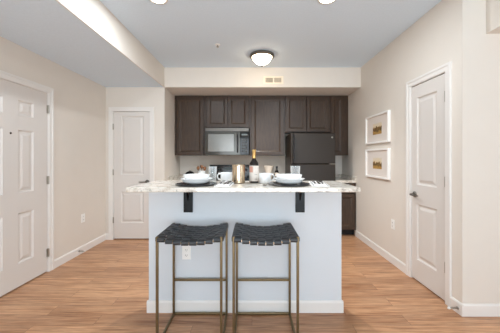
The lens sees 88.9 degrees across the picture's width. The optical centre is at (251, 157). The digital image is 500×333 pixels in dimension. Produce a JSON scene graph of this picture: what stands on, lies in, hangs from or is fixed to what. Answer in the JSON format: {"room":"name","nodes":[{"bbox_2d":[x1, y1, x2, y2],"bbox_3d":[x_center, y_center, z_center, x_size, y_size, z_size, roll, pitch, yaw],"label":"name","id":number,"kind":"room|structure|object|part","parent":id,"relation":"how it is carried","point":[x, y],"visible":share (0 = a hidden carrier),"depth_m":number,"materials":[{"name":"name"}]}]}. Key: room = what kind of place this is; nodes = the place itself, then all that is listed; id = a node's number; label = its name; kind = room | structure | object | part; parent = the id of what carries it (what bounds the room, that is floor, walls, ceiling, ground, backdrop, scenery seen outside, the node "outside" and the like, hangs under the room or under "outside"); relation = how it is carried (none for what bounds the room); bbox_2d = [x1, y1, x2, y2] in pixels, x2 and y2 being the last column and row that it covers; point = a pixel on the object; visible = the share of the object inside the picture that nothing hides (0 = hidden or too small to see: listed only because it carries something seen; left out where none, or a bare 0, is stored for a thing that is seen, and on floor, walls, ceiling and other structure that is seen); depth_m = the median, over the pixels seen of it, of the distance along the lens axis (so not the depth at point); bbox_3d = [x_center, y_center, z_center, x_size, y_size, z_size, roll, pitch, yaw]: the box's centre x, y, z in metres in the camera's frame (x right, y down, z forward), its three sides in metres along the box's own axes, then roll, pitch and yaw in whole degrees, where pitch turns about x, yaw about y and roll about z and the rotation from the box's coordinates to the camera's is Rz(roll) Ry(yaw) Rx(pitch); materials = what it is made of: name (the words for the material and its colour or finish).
{"room":"kitchen","nodes":[
{"label":"kitchen","id":0,"kind":"room"},
{"bbox_2d":[0,36,105,259],"bbox_3d":[-2.355,-0.120,0.400,0.120,2.800,7.440,0,0,0],"label":"wall","id":1,"kind":"structure","parent":0,"point":[79,101],"depth_m":3.26,"materials":[{"name":"paint"}]},
{"bbox_2d":[0,78,48,296],"bbox_3d":[-2.288,0.271,2.418,0.100,1.995,0.922,0,0,0],"label":"door","id":2,"kind":"structure","parent":1,"relation":"in","point":[24,179],"depth_m":2.56,"materials":[{"name":"paint"}]},
{"bbox_2d":[0,70,53,271],"bbox_3d":[-2.316,0.242,2.411,0.078,2.076,1.048,0,0,0],"label":"trim","id":3,"kind":"structure","parent":1,"relation":"attached to","point":[4,75],"depth_m":2.88,"materials":[{"name":"paint"}]},
{"bbox_2d":[54,233,105,268],"bbox_3d":[-2.288,1.231,0.400,0.013,0.098,7.200,0,0,0],"label":"baseboard","id":4,"kind":"structure","parent":1,"relation":"attached to","point":[72,254],"depth_m":3.33,"materials":[{"name":"paint"}]},
{"bbox_2d":[81,213,84,222],"bbox_3d":[-2.290,0.815,3.460,0.008,0.116,0.072,0,0,0],"label":"power outlet","id":5,"kind":"object","parent":1,"relation":"attached to","point":[82,215],"visible":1,"depth_m":3.44,"materials":[{"name":"white plastic"}]},
{"bbox_2d":[0,0,162,86],"bbox_3d":[-1.839,-1.116,0.400,0.911,0.012,7.200,0,0,0],"label":"ceiling","id":6,"kind":"structure","parent":0,"point":[45,28],"depth_m":2.45,"materials":[{"name":"paint"}]},
{"bbox_2d":[56,0,179,232],"bbox_3d":[-1.833,-0.120,0.885,0.923,2.800,8.170,0,0,0],"label":"wall","id":7,"kind":"structure","parent":0,"point":[166,163],"depth_m":4.00,"materials":[{"name":"paint"}]},
{"bbox_2d":[108,107,153,239],"bbox_3d":[-1.888,0.241,4.021,0.708,2.078,0.078,0,0,0],"label":"trim","id":8,"kind":"structure","parent":7,"relation":"attached to","point":[111,110],"depth_m":3.99,"materials":[{"name":"paint"}]},
{"bbox_2d":[113,112,149,238],"bbox_3d":[-1.899,0.269,3.993,0.590,1.990,0.100,0,0,0],"label":"door","id":9,"kind":"structure","parent":7,"relation":"in","point":[131,129],"depth_m":4.01,"materials":[{"name":"paint"}]},
{"bbox_2d":[149,192,340,299],"bbox_3d":[-0.057,0.759,2.194,1.600,1.041,0.152,0,0,0],"label":"kitchen island","id":10,"kind":"structure","parent":0,"point":[318,228],"depth_m":2.12,"materials":[{"name":"paint"}]},
{"bbox_2d":[182,246,190,258],"bbox_3d":[-0.543,0.783,2.114,0.072,0.116,0.008,0,0,0],"label":"power outlet","id":11,"kind":"object","parent":10,"relation":"attached to","point":[186,250],"visible":0.9,"depth_m":2.11,"materials":[{"name":"white plastic"}]},
{"bbox_2d":[184,192,192,211],"bbox_3d":[-0.528,0.344,1.992,0.076,0.211,0.249,0,0,0],"label":"support bracket","id":12,"kind":"object","parent":10,"relation":"attached to","point":[188,196],"visible":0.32,"depth_m":2.11,"materials":[{"name":"black metal"}]},
{"bbox_2d":[126,181,360,191],"bbox_3d":[-0.060,0.221,2.029,1.624,0.032,0.543,0,0,0],"label":"countertop","id":13,"kind":"structure","parent":10,"relation":"on","point":[154,186],"depth_m":1.76,"materials":[{"name":"white stone"}]},
{"bbox_2d":[176,182,216,185],"bbox_3d":[-0.424,0.199,1.955,0.316,0.011,0.316,0,0,0],"label":"charger plate","id":14,"kind":"object","parent":13,"relation":"on","point":[180,183],"visible":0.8,"depth_m":1.92,"materials":[{"name":"black ceramic"}]},
{"bbox_2d":[181,177,211,184],"bbox_3d":[-0.424,0.177,1.955,0.240,0.044,0.240,0,0,0],"label":"serving bowl","id":15,"kind":"object","parent":14,"relation":"on","point":[189,181],"visible":0.88,"depth_m":1.87,"materials":[{"name":"white ceramic"}]},
{"bbox_2d":[183,174,209,178],"bbox_3d":[-0.424,0.158,1.955,0.198,0.063,0.198,0,0,0],"label":"soup bowl","id":16,"kind":"object","parent":15,"relation":"on","point":[186,176],"visible":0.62,"depth_m":1.88,"materials":[{"name":"white ceramic"}]},
{"bbox_2d":[214,181,233,186],"bbox_3d":[-0.204,0.199,1.952,0.120,0.010,0.360,0,0,2],"label":"napkin","id":17,"kind":"object","parent":13,"relation":"on","point":[230,184],"visible":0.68,"depth_m":1.87,"materials":[{"name":"white fabric"}]},
{"bbox_2d":[217,172,231,180],"bbox_3d":[-0.232,0.164,2.208,0.120,0.080,0.100,0,0,19],"label":"mug","id":18,"kind":"object","parent":13,"relation":"on","point":[227,176],"visible":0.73,"depth_m":2.17,"materials":[{"name":"white ceramic"}]},
{"bbox_2d":[232,164,244,183],"bbox_3d":[-0.108,0.128,2.075,0.107,0.152,0.107,0,0,0],"label":"canister","id":19,"kind":"object","parent":13,"relation":"on","point":[238,170],"visible":0.97,"depth_m":2.03,"materials":[{"name":"metal"}]},
{"bbox_2d":[249,150,258,182],"bbox_3d":[0.017,0.068,2.100,0.078,0.273,0.078,0,0,0],"label":"wine bottle","id":20,"kind":"object","parent":13,"relation":"on","point":[253,166],"visible":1,"depth_m":2.07,"materials":[{"name":"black glass"}]},
{"bbox_2d":[259,173,274,182],"bbox_3d":[0.113,0.164,2.093,0.120,0.080,0.100,0,0,44],"label":"mug","id":21,"kind":"object","parent":13,"relation":"on","point":[263,177],"visible":0.93,"depth_m":2.06,"materials":[{"name":"white ceramic"}]},
{"bbox_2d":[268,182,309,185],"bbox_3d":[0.283,0.199,1.955,0.316,0.011,0.316,0,0,0],"label":"charger plate","id":22,"kind":"object","parent":13,"relation":"on","point":[271,183],"visible":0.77,"depth_m":1.92,"materials":[{"name":"black ceramic"}]},
{"bbox_2d":[273,177,304,184],"bbox_3d":[0.283,0.177,1.955,0.240,0.044,0.240,0,0,0],"label":"serving bowl","id":23,"kind":"object","parent":22,"relation":"on","point":[282,181],"visible":0.88,"depth_m":1.87,"materials":[{"name":"white ceramic"}]},
{"bbox_2d":[276,174,301,178],"bbox_3d":[0.283,0.158,1.955,0.198,0.063,0.198,0,0,0],"label":"soup bowl","id":24,"kind":"object","parent":23,"relation":"on","point":[279,176],"visible":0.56,"depth_m":1.88,"materials":[{"name":"white ceramic"}]},
{"bbox_2d":[309,181,329,186],"bbox_3d":[0.510,0.199,1.965,0.120,0.010,0.360,0,0,8],"label":"napkin","id":25,"kind":"object","parent":13,"relation":"on","point":[312,184],"visible":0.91,"depth_m":1.87,"materials":[{"name":"white fabric"}]},
{"bbox_2d":[147,299,343,312],"bbox_3d":[-0.057,1.231,2.188,1.626,0.098,0.165,0,0,0],"label":"baseboard","id":26,"kind":"structure","parent":10,"relation":"attached to","point":[165,306],"depth_m":2.10,"materials":[{"name":"paint"}]},
{"bbox_2d":[295,192,304,211],"bbox_3d":[0.398,0.344,1.992,0.076,0.211,0.249,0,0,0],"label":"support bracket","id":27,"kind":"object","parent":10,"relation":"attached to","point":[299,196],"visible":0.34,"depth_m":2.11,"materials":[{"name":"black metal"}]},
{"bbox_2d":[0,235,499,332],"bbox_3d":[0.953,1.320,0.825,6.735,0.080,8.290,0,0,0],"label":"floor","id":28,"kind":"structure","parent":0,"point":[104,288],"depth_m":2.23,"materials":[{"name":"brown wood"}]},
{"bbox_2d":[155,223,227,332],"bbox_3d":[-0.423,0.905,1.903,0.461,0.751,0.398,0,0,0],"label":"bar stool","id":29,"kind":"object","parent":28,"relation":"on","point":[173,234],"visible":1,"depth_m":1.83,"materials":[{"name":"black leather"}]},
{"bbox_3d":[-0.639,0.905,1.720,0.017,0.750,0.017,0,0,0],"label":"leg","id":30,"kind":"part","parent":29,"relation":"part of","materials":[{"name":"gold metal"}]},
{"bbox_3d":[-0.639,1.271,1.903,0.015,0.016,0.348,0,0,0],"label":"floor rail","id":31,"kind":"part","parent":29,"relation":"part of","materials":[{"name":"gold metal"}]},
{"bbox_3d":[-0.639,0.905,2.085,0.017,0.750,0.017,0,0,0],"label":"leg","id":32,"kind":"part","parent":29,"relation":"part of","materials":[{"name":"gold metal"}]},
{"bbox_3d":[-0.423,0.559,1.903,0.461,0.060,0.398,0,0,0],"label":"seat","id":33,"kind":"part","parent":29,"relation":"part of","materials":[{"name":"black leather"}]},
{"bbox_3d":[-0.423,1.271,2.085,0.415,0.016,0.015,0,0,0],"label":"floor rail","id":34,"kind":"part","parent":29,"relation":"part of","materials":[{"name":"gold metal"}]},
{"bbox_3d":[-0.207,0.905,1.720,0.017,0.750,0.017,0,0,0],"label":"leg","id":35,"kind":"part","parent":29,"relation":"part of","materials":[{"name":"gold metal"}]},
{"bbox_3d":[-0.207,1.271,1.903,0.015,0.016,0.348,0,0,0],"label":"floor rail","id":36,"kind":"part","parent":29,"relation":"part of","materials":[{"name":"gold metal"}]},
{"bbox_3d":[-0.207,0.905,2.085,0.017,0.750,0.017,0,0,0],"label":"leg","id":37,"kind":"part","parent":29,"relation":"part of","materials":[{"name":"gold metal"}]},
{"bbox_2d":[209,165,248,180],"bbox_3d":[-0.412,0.690,4.465,0.772,1.120,0.751,0,0,0],"label":"range","id":38,"kind":"object","parent":28,"relation":"on","point":[220,168],"visible":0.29,"depth_m":4.77,"materials":[{"name":"black metal"}]},
{"bbox_2d":[210,177,248,180],"bbox_3d":[-0.412,0.370,4.464,0.772,0.017,0.612,0,0,0],"label":"cooktop","id":39,"kind":"object","parent":38,"relation":"in","point":[213,178],"depth_m":4.29,"materials":[{"name":"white glass"}]},
{"bbox_2d":[232,223,299,332],"bbox_3d":[0.092,0.905,1.903,0.461,0.751,0.398,0,0,0],"label":"bar stool","id":40,"kind":"object","parent":28,"relation":"on","point":[243,233],"visible":1,"depth_m":1.83,"materials":[{"name":"gold metal"}]},
{"bbox_3d":[-0.123,0.905,1.720,0.017,0.750,0.017,0,0,0],"label":"leg","id":41,"kind":"part","parent":40,"relation":"part of","materials":[{"name":"gold metal"}]},
{"bbox_3d":[-0.123,1.271,1.903,0.015,0.016,0.348,0,0,0],"label":"floor rail","id":42,"kind":"part","parent":40,"relation":"part of","materials":[{"name":"gold metal"}]},
{"bbox_3d":[-0.123,0.905,2.085,0.017,0.750,0.017,0,0,0],"label":"leg","id":43,"kind":"part","parent":40,"relation":"part of","materials":[{"name":"gold metal"}]},
{"bbox_3d":[0.092,1.271,2.085,0.415,0.016,0.015,0,0,0],"label":"floor rail","id":44,"kind":"part","parent":40,"relation":"part of","materials":[{"name":"gold metal"}]},
{"bbox_3d":[0.092,0.559,1.903,0.461,0.060,0.398,0,0,0],"label":"seat","id":45,"kind":"part","parent":40,"relation":"part of","materials":[{"name":"black leather"}]},
{"bbox_3d":[0.308,0.905,2.085,0.017,0.750,0.017,0,0,0],"label":"leg","id":46,"kind":"part","parent":40,"relation":"part of","materials":[{"name":"gold metal"}]},
{"bbox_3d":[0.308,1.271,1.903,0.015,0.016,0.348,0,0,0],"label":"floor rail","id":47,"kind":"part","parent":40,"relation":"part of","materials":[{"name":"gold metal"}]},
{"bbox_3d":[0.308,0.905,1.720,0.017,0.750,0.017,0,0,0],"label":"leg","id":48,"kind":"part","parent":40,"relation":"part of","materials":[{"name":"gold metal"}]},
{"bbox_2d":[285,133,334,180],"bbox_3d":[0.994,0.438,4.450,0.727,1.685,0.740,0,0,0],"label":"refrigerator","id":49,"kind":"object","parent":28,"relation":"on","point":[311,154],"visible":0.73,"depth_m":4.14,"materials":[{"name":"black metal"}]},
{"bbox_3d":[0.672,-0.155,4.113,0.024,0.468,0.066,0,0,0],"label":"door handle","id":50,"kind":"part","parent":49,"relation":"part of","materials":[{"name":"black plastic"}]},
{"bbox_3d":[0.994,0.661,4.171,0.727,1.118,0.063,0,0,0],"label":"door","id":51,"kind":"part","parent":49,"relation":"part of","materials":[{"name":"black metal"}]},
{"bbox_3d":[0.994,-0.157,4.171,0.727,0.497,0.063,0,0,0],"label":"freezer door","id":52,"kind":"part","parent":49,"relation":"part of","materials":[{"name":"black metal"}]},
{"bbox_2d":[341,183,355,234],"bbox_3d":[1.539,0.844,4.506,0.332,0.873,0.686,0,0,0],"label":"base cabinet","id":53,"kind":"object","parent":28,"relation":"on","point":[348,199],"visible":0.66,"depth_m":4.18,"materials":[{"name":"brown wood"}]},
{"bbox_2d":[335,174,356,182],"bbox_3d":[1.539,0.357,4.502,0.334,0.098,0.695,0,0,0],"label":"countertop","id":54,"kind":"structure","parent":53,"relation":"on","point":[341,178],"depth_m":4.34,"materials":[{"name":"white stone"}]},
{"bbox_3d":[1.539,0.877,4.173,0.294,0.575,0.019,0,0,0],"label":"cabinet door","id":55,"kind":"part","parent":53,"relation":"part of","materials":[{"name":"brown wood"}]},
{"bbox_3d":[-1.086,0.844,4.506,0.566,0.873,0.686,0,0,0],"label":"base cabinet","id":56,"kind":"object","parent":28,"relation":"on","visible":0},
{"bbox_2d":[168,174,183,180],"bbox_3d":[-1.086,0.357,4.502,0.568,0.098,0.695,0,0,0],"label":"countertop","id":57,"kind":"structure","parent":56,"relation":"on","point":[175,177],"depth_m":4.38,"materials":[{"name":"white stone"}]},
{"bbox_3d":[0.295,0.844,4.506,0.632,0.873,0.686,0,0,0],"label":"base cabinet","id":58,"kind":"object","parent":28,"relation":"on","visible":0},
{"bbox_3d":[0.295,0.357,4.502,0.634,0.098,0.695,0,0,0],"label":"countertop","id":59,"kind":"structure","parent":58,"relation":"on","visible":0},
{"bbox_2d":[264,165,273,177],"bbox_3d":[0.305,0.251,4.600,0.176,0.229,0.176,0,0,0],"label":"vase","id":60,"kind":"object","parent":59,"relation":"on","point":[268,168],"visible":0.59,"depth_m":4.54,"materials":[{"name":"beige ceramic"}]},
{"bbox_2d":[180,130,341,173],"bbox_3d":[0.168,-0.120,4.910,3.080,2.800,0.120,0,0,0],"label":"wall","id":61,"kind":"structure","parent":0,"point":[187,163],"depth_m":4.85,"materials":[{"name":"paint"}]},
{"bbox_2d":[175,96,207,155],"bbox_3d":[-1.103,-0.575,4.671,0.531,1.060,0.356,0,0,0],"label":"upper cabinet","id":62,"kind":"object","parent":61,"relation":"attached to","point":[189,110],"visible":0.98,"depth_m":4.51,"materials":[{"name":"brown wood"}]},
{"bbox_2d":[205,96,249,129],"bbox_3d":[-0.435,-0.820,4.671,0.797,0.570,0.356,0,0,0],"label":"upper cabinet","id":63,"kind":"object","parent":61,"relation":"attached to","point":[220,111],"visible":0.98,"depth_m":4.51,"materials":[{"name":"brown wood"}]},
{"bbox_3d":[-0.614,-0.812,4.503,0.363,0.526,0.019,0,0,0],"label":"cabinet door","id":64,"kind":"part","parent":63,"relation":"part of","materials":[{"name":"brown wood"}]},
{"bbox_2d":[205,128,248,154],"bbox_3d":[-0.435,-0.290,4.614,0.767,0.474,0.467,0,0,0],"label":"microwave","id":65,"kind":"object","parent":63,"relation":"attached to","point":[218,141],"visible":1,"depth_m":4.43,"materials":[{"name":"black plastic"}]},
{"bbox_3d":[-0.512,-0.258,4.440,0.608,0.402,0.022,0,0,0],"label":"door","id":66,"kind":"part","parent":65,"relation":"part of","materials":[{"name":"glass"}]},
{"bbox_3d":[-0.130,-0.259,4.441,0.150,0.404,0.024,0,0,0],"label":"control panel","id":67,"kind":"part","parent":65,"relation":"part of","materials":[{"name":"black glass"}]},
{"bbox_3d":[-0.243,-0.812,4.503,0.350,0.526,0.019,0,0,0],"label":"cabinet door","id":68,"kind":"part","parent":63,"relation":"part of","materials":[{"name":"brown wood"}]},
{"bbox_2d":[250,96,284,155],"bbox_3d":[0.273,-0.575,4.671,0.612,1.060,0.356,0,0,0],"label":"upper cabinet","id":69,"kind":"object","parent":61,"relation":"attached to","point":[267,113],"visible":0.86,"depth_m":4.51,"materials":[{"name":"brown wood"}]},
{"bbox_2d":[285,96,329,133],"bbox_3d":[0.982,-0.780,4.671,0.798,0.650,0.356,0,0,0],"label":"upper cabinet","id":70,"kind":"object","parent":61,"relation":"attached to","point":[303,114],"visible":0.98,"depth_m":4.51,"materials":[{"name":"brown wood"}]},
{"bbox_3d":[0.779,-0.772,4.503,0.352,0.606,0.019,0,0,0],"label":"cabinet door","id":71,"kind":"part","parent":70,"relation":"part of","materials":[{"name":"brown wood"}]},
{"bbox_3d":[1.160,-0.772,4.503,0.384,0.606,0.019,0,0,0],"label":"cabinet door","id":72,"kind":"part","parent":70,"relation":"part of","materials":[{"name":"brown wood"}]},
{"bbox_2d":[329,96,347,155],"bbox_3d":[1.545,-0.575,4.671,0.320,1.060,0.356,0,0,0],"label":"upper cabinet","id":73,"kind":"object","parent":61,"relation":"attached to","point":[338,105],"visible":0.8,"depth_m":4.51,"materials":[{"name":"brown wood"}]},
{"bbox_3d":[1.506,-0.567,4.503,0.217,1.016,0.019,0,0,0],"label":"cabinet door","id":74,"kind":"part","parent":73,"relation":"part of","materials":[{"name":"brown wood"}]},
{"bbox_2d":[165,67,360,95],"bbox_3d":[0.168,-1.315,4.425,3.080,0.410,0.850,0,0,0],"label":"wall","id":75,"kind":"structure","parent":0,"point":[180,81],"depth_m":4.00,"materials":[{"name":"paint"}]},
{"bbox_2d":[263,76,282,83],"bbox_3d":[0.335,-1.220,3.996,0.310,0.124,0.008,0,0,0],"label":"air vent","id":76,"kind":"object","parent":75,"relation":"in","point":[266,79],"visible":1,"depth_m":3.99,"materials":[{"name":"paint"}]},
{"bbox_2d":[100,0,440,66],"bbox_3d":[1.474,-1.470,0.340,5.692,0.100,7.320,0,0,0],"label":"ceiling","id":77,"kind":"structure","parent":0,"point":[178,33],"depth_m":2.77,"materials":[{"name":"paint"}]},
{"bbox_2d":[150,0,167,4],"bbox_3d":[-0.837,-1.415,2.262,0.176,0.009,0.176,0,0,0],"label":"recessed light","id":78,"kind":"object","parent":77,"relation":"in","point":[160,2],"visible":1,"depth_m":2.30,"materials":[{"name":"paint"}]},
{"bbox_2d":[152,0,164,2],"bbox_3d":[-0.837,-1.416,2.262,0.131,0.004,0.131,0,0,0],"label":"diffuser","id":79,"kind":"object","parent":78,"relation":"attached to","point":[154,1],"depth_m":2.30,"materials":[{"name":"beige"}]},
{"bbox_2d":[250,50,273,66],"bbox_3d":[0.137,-1.337,3.500,0.340,0.166,0.340,0,0,0],"label":"ceiling light","id":80,"kind":"object","parent":77,"relation":"attached to","point":[260,57],"visible":1,"depth_m":3.41,"materials":[{"name":"beige glass"}]},
{"bbox_3d":[0.137,-1.326,3.500,0.272,0.108,0.272,0,0,0],"label":"lamp shade","id":81,"kind":"part","parent":80,"relation":"part of","materials":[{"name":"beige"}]},
{"bbox_2d":[317,0,335,4],"bbox_3d":[0.670,-1.415,2.262,0.176,0.009,0.176,0,0,0],"label":"recessed light","id":82,"kind":"object","parent":77,"relation":"in","point":[324,2],"visible":1,"depth_m":2.30,"materials":[{"name":"paint"}]},
{"bbox_2d":[320,0,332,2],"bbox_3d":[0.670,-1.416,2.262,0.131,0.004,0.131,0,0,0],"label":"diffuser","id":83,"kind":"object","parent":82,"relation":"attached to","point":[321,1],"depth_m":2.30,"materials":[{"name":"beige"}]},
{"bbox_2d":[342,0,476,303],"bbox_3d":[1.768,-0.120,3.520,0.120,2.800,2.900,0,0,0],"label":"wall","id":84,"kind":"structure","parent":0,"point":[447,32],"depth_m":2.68,"materials":[{"name":"paint"}]},
{"bbox_2d":[335,174,355,179],"bbox_3d":[1.539,0.337,4.509,0.334,0.057,0.680,0,0,0],"label":"backsplash","id":85,"kind":"structure","parent":84,"relation":"attached to","point":[336,175],"depth_m":4.55,"materials":[{"name":"white stone"}]},
{"bbox_2d":[365,110,390,143],"bbox_3d":[1.690,-0.396,3.455,0.034,0.392,0.630,0,0,0],"label":"framed picture","id":86,"kind":"object","parent":84,"relation":"attached to","point":[377,126],"visible":1,"depth_m":3.41},
{"bbox_2d":[373,122,381,134],"bbox_3d":[1.690,-0.396,3.445,0.002,0.150,0.236,0,0,0],"label":"print","id":87,"kind":"object","parent":86,"relation":"attached to","point":[377,126],"depth_m":3.43},
{"bbox_2d":[365,148,390,179],"bbox_3d":[1.690,0.071,3.455,0.034,0.393,0.630,0,0,0],"label":"framed picture","id":88,"kind":"object","parent":84,"relation":"attached to","point":[377,161],"visible":1,"depth_m":3.41},
{"bbox_2d":[373,158,381,168],"bbox_3d":[1.690,0.071,3.445,0.002,0.150,0.236,0,0,0],"label":"print","id":89,"kind":"object","parent":88,"relation":"attached to","point":[377,162],"depth_m":3.43},
{"bbox_2d":[391,219,394,229],"bbox_3d":[1.703,0.802,3.087,0.008,0.116,0.072,0,0,0],"label":"power outlet","id":90,"kind":"object","parent":84,"relation":"attached to","point":[392,220],"visible":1,"depth_m":3.08,"materials":[{"name":"white plastic"}]},
{"bbox_2d":[355,230,463,316],"bbox_3d":[1.702,1.231,3.123,0.013,0.098,2.133,0,0,0],"label":"baseboard","id":91,"kind":"structure","parent":84,"relation":"attached to","point":[396,262],"depth_m":3.08,"materials":[{"name":"paint"}]},
{"bbox_2d":[409,73,444,299],"bbox_3d":[1.701,0.257,2.485,0.100,2.018,0.498,0,0,0],"label":"door","id":92,"kind":"structure","parent":84,"relation":"in","point":[428,97],"depth_m":2.46,"materials":[{"name":"paint"}]},
{"bbox_3d":[1.681,0.381,2.637,0.060,0.062,0.147,0,0,0],"label":"handle","id":93,"kind":"part","parent":92,"relation":"part of","materials":[{"name":"grey metal"}]},
{"bbox_2d":[406,61,451,306],"bbox_3d":[1.729,0.227,2.492,0.078,2.106,0.624,0,0,0],"label":"trim","id":94,"kind":"structure","parent":84,"relation":"attached to","point":[446,68],"depth_m":2.23,"materials":[{"name":"paint"}]},
{"bbox_2d":[477,0,499,303],"bbox_3d":[3.074,-0.120,2.130,2.492,2.800,0.120,0,0,0],"label":"wall","id":95,"kind":"structure","parent":0,"point":[488,45],"depth_m":2.07,"materials":[{"name":"paint"}]},
{"bbox_2d":[464,304,499,316],"bbox_3d":[2.954,1.231,2.063,2.492,0.098,0.013,0,0,0],"label":"baseboard","id":96,"kind":"structure","parent":95,"relation":"attached to","point":[470,310],"depth_m":2.06,"materials":[{"name":"paint"}]},
{"bbox_2d":[486,0,499,33],"bbox_3d":[3.050,-1.215,-0.565,2.300,0.410,5.270,0,0,0],"label":"beam","id":97,"kind":"structure","parent":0,"point":[492,6],"depth_m":2.02,"materials":[{"name":"paint"}]}
]}

